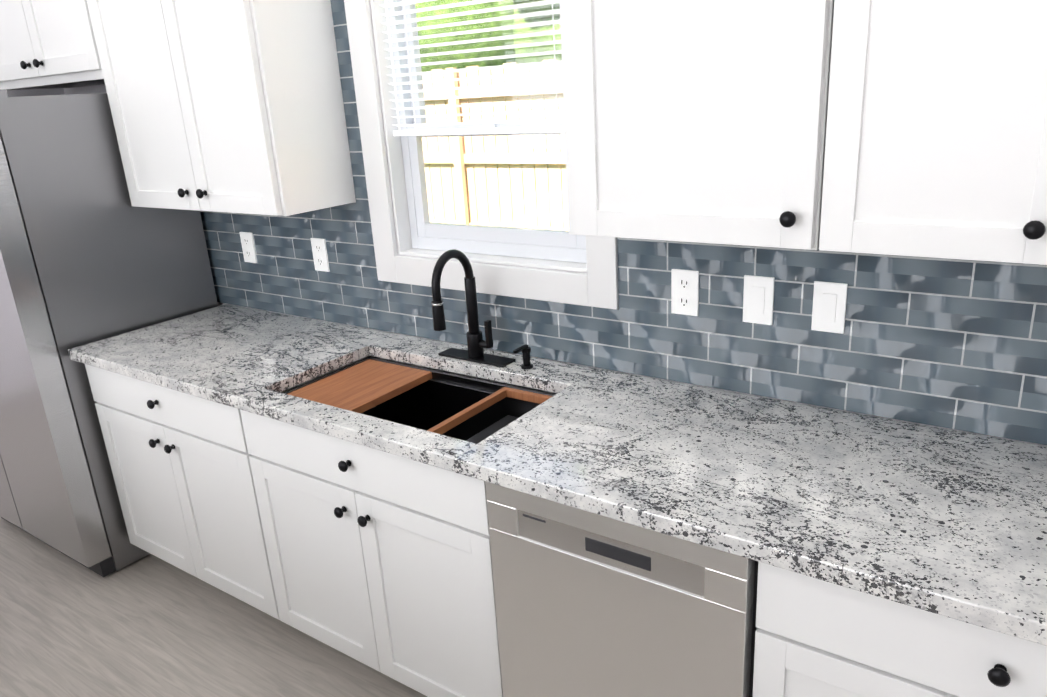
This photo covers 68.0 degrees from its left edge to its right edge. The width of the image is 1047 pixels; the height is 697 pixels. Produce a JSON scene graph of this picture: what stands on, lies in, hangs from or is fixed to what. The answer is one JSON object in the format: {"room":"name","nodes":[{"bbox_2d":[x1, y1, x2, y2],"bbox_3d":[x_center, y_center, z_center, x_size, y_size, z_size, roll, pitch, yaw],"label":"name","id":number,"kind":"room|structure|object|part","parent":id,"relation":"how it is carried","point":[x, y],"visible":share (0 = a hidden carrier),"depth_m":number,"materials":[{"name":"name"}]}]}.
{"room":"kitchen","nodes":[
{"label":"kitchen","id":0,"kind":"room"},
{"bbox_2d":[7,88,64,96],"bbox_3d":[-2.236,-0.664,3.378,0.115,2.740,0.610,9,23,34],"label":"wall","id":1,"kind":"structure","parent":0,"point":[31,92],"depth_m":3.35,"materials":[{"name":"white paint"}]},
{"bbox_2d":[0,517,426,696],"bbox_3d":[-1.744,1.563,1.066,7.600,0.060,5.500,9,23,34],"label":"floor","id":2,"kind":"structure","parent":0,"point":[150,625],"depth_m":2.60,"materials":[{"name":"grey wood"}]},
{"bbox_2d":[0,89,217,576],"bbox_3d":[-1.847,-0.102,3.147,0.898,1.777,0.790,9,23,34],"label":"refrigerator","id":3,"kind":"object","parent":2,"relation":"on","point":[89,253],"visible":0.69,"depth_m":2.77,"materials":[{"name":"silver metal"}]},
{"bbox_2d":[85,364,279,619],"bbox_3d":[-1.004,0.421,2.851,0.892,0.876,0.640,9,23,34],"label":"base cabinet","id":4,"kind":"object","parent":2,"relation":"on","point":[180,465],"visible":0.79,"depth_m":2.58,"materials":[{"name":"white wood"}]},
{"bbox_2d":[240,356,556,696],"bbox_3d":[-0.267,0.545,2.349,0.902,0.876,0.640,9,23,34],"label":"base cabinet","id":5,"kind":"object","parent":2,"relation":"on","point":[380,561],"visible":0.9,"depth_m":2.08,"materials":[{"name":"white wood"}]},
{"bbox_2d":[68,304,1046,645],"bbox_3d":[-0.098,0.146,2.061,3.197,0.037,0.640,9,23,34],"label":"countertop","id":6,"kind":"structure","parent":5,"relation":"on","point":[952,524],"depth_m":1.64,"materials":[{"name":"stone"}]},
{"bbox_2d":[284,357,555,443],"bbox_3d":[-0.300,0.248,2.215,0.778,0.227,0.411,9,23,34],"label":"sink basin","id":7,"kind":"object","parent":6,"relation":"in","point":[470,409],"visible":0.19,"depth_m":2.33,"materials":[{"name":"black granite composite"},{"name":"wood"}]},
{"bbox_2d":[431,249,515,366],"bbox_3d":[-0.192,-0.116,2.250,0.250,0.348,0.200,9,23,34],"label":"faucet","id":8,"kind":"object","parent":6,"relation":"on","point":[476,345],"visible":1,"depth_m":2.29,"materials":[{"name":"black metal"}]},
{"bbox_2d":[513,345,532,368],"bbox_3d":[-0.002,0.028,2.227,0.036,0.069,0.073,9,23,34],"label":"soap dispenser","id":9,"kind":"object","parent":6,"relation":"on","point":[525,350],"visible":1,"depth_m":2.23,"materials":[{"name":"black metal"}]},
{"bbox_2d":[485,481,757,696],"bbox_3d":[0.361,0.648,1.933,0.597,0.872,0.622,9,23,34],"label":"dishwasher","id":10,"kind":"object","parent":2,"relation":"on","point":[588,604],"visible":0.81,"depth_m":1.62,"materials":[{"name":"silver metal"}]},
{"bbox_2d":[753,562,1046,696],"bbox_3d":[0.925,0.744,1.536,0.773,0.876,0.640,9,23,34],"label":"base cabinet","id":11,"kind":"object","parent":2,"relation":"on","point":[814,637],"visible":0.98,"depth_m":1.32,"materials":[{"name":"white wood"}]},
{"bbox_2d":[64,0,1046,445],"bbox_3d":[-0.281,-0.483,2.479,4.370,2.740,0.140,9,23,34],"label":"wall","id":12,"kind":"structure","parent":0,"point":[86,90],"depth_m":2.39,"materials":[{"name":"ceramic tile"},{"name":"grout"}]},
{"bbox_2d":[0,0,104,89],"bbox_3d":[-1.756,-1.389,2.909,0.883,0.753,0.348,9,23,34],"label":"upper cabinet","id":13,"kind":"object","parent":12,"relation":"attached to","point":[47,44],"visible":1,"depth_m":2.83,"materials":[{"name":"white wood"}]},
{"bbox_2d":[87,0,355,215],"bbox_3d":[-1.034,-1.061,2.497,0.842,1.196,0.348,9,23,34],"label":"upper cabinet","id":14,"kind":"object","parent":12,"relation":"attached to","point":[232,106],"visible":1,"depth_m":2.41,"materials":[{"name":"white wood"}]},
{"bbox_2d":[344,0,618,309],"bbox_3d":[-0.109,-0.682,2.252,0.910,1.044,0.144,9,23,34],"label":"window","id":15,"kind":"structure","parent":12,"relation":"in","point":[596,285],"depth_m":2.38,"materials":[{"name":"white"}]},
{"bbox_2d":[379,0,564,135],"bbox_3d":[-0.134,-0.846,2.174,0.698,0.473,0.039,9,23,34],"label":"window blinds","id":16,"kind":"object","parent":15,"relation":"attached to","point":[508,130],"visible":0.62,"depth_m":2.20,"materials":[{"name":"white plastic"}]},
{"bbox_3d":[-0.090,-0.691,2.277,0.704,0.838,0.070,9,23,34],"label":"window frame sashes","id":17,"kind":"part","parent":15,"relation":"part of","materials":[{"name":"white plastic"}]},
{"bbox_2d":[200,0,1046,444],"bbox_3d":[0.005,-0.835,2.033,3.268,1.823,0.009,9,23,34],"label":"tile backsplash","id":18,"kind":"structure","parent":12,"relation":"attached to","point":[952,344],"depth_m":1.92,"materials":[{"name":"blue tile"}]},
{"bbox_2d":[239,232,256,262],"bbox_3d":[-1.060,-0.389,2.986,0.072,0.117,0.008,9,23,34],"label":"electrical outlet","id":19,"kind":"object","parent":18,"relation":"attached to","point":[248,247],"visible":1,"depth_m":2.98,"materials":[{"name":"white plastic"}]},
{"bbox_2d":[310,238,329,271],"bbox_3d":[-0.723,-0.333,2.757,0.072,0.117,0.008,9,23,34],"label":"electrical outlet","id":20,"kind":"object","parent":18,"relation":"attached to","point":[320,255],"visible":1,"depth_m":2.75,"materials":[{"name":"white plastic"}]},
{"bbox_2d":[671,269,698,315],"bbox_3d":[0.412,-0.143,1.983,0.072,0.117,0.008,9,23,34],"label":"electrical outlet","id":21,"kind":"object","parent":18,"relation":"attached to","point":[684,292],"visible":1,"depth_m":1.98,"materials":[{"name":"white plastic"}]},
{"bbox_2d":[743,275,774,324],"bbox_3d":[0.568,-0.117,1.877,0.072,0.117,0.008,9,23,34],"label":"light switch","id":22,"kind":"object","parent":18,"relation":"attached to","point":[758,297],"visible":1,"depth_m":1.87,"materials":[{"name":"white plastic"}]},
{"bbox_2d":[811,281,847,333],"bbox_3d":[0.703,-0.094,1.785,0.072,0.117,0.008,9,23,34],"label":"light switch","id":23,"kind":"object","parent":18,"relation":"attached to","point":[829,306],"visible":1,"depth_m":1.78,"materials":[{"name":"white plastic"}]},
{"bbox_2d":[559,0,833,249],"bbox_3d":[0.366,-0.827,1.542,0.559,1.196,0.348,9,23,34],"label":"upper cabinet","id":24,"kind":"object","parent":12,"relation":"attached to","point":[700,121],"visible":1,"depth_m":1.53,"materials":[{"name":"white wood"}]},
{"bbox_2d":[819,0,1046,264],"bbox_3d":[0.916,-0.735,1.167,0.780,1.196,0.348,9,23,34],"label":"upper cabinet","id":25,"kind":"object","parent":12,"relation":"attached to","point":[936,139],"visible":1,"depth_m":1.30,"materials":[{"name":"white wood"}]},
{"label":"outside","id":26,"kind":"structure","parent":0,"visible":0},
{"bbox_3d":[4.648,-1.357,9.012,28.000,0.250,15.700,9,23,34],"label":"ground","id":27,"kind":"structure","parent":26,"visible":0},
{"bbox_2d":[415,0,561,71],"bbox_3d":[3.841,-4.196,7.912,15.520,5.919,4.979,9,23,34],"label":"trees","id":28,"kind":"object","parent":27,"relation":"on","point":[526,30],"depth_m":9.03,"materials":[{"name":"green plant"}]},
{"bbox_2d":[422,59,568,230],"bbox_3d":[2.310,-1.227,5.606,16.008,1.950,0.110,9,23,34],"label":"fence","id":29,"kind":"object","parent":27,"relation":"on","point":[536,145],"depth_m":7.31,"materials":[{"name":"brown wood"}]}
]}

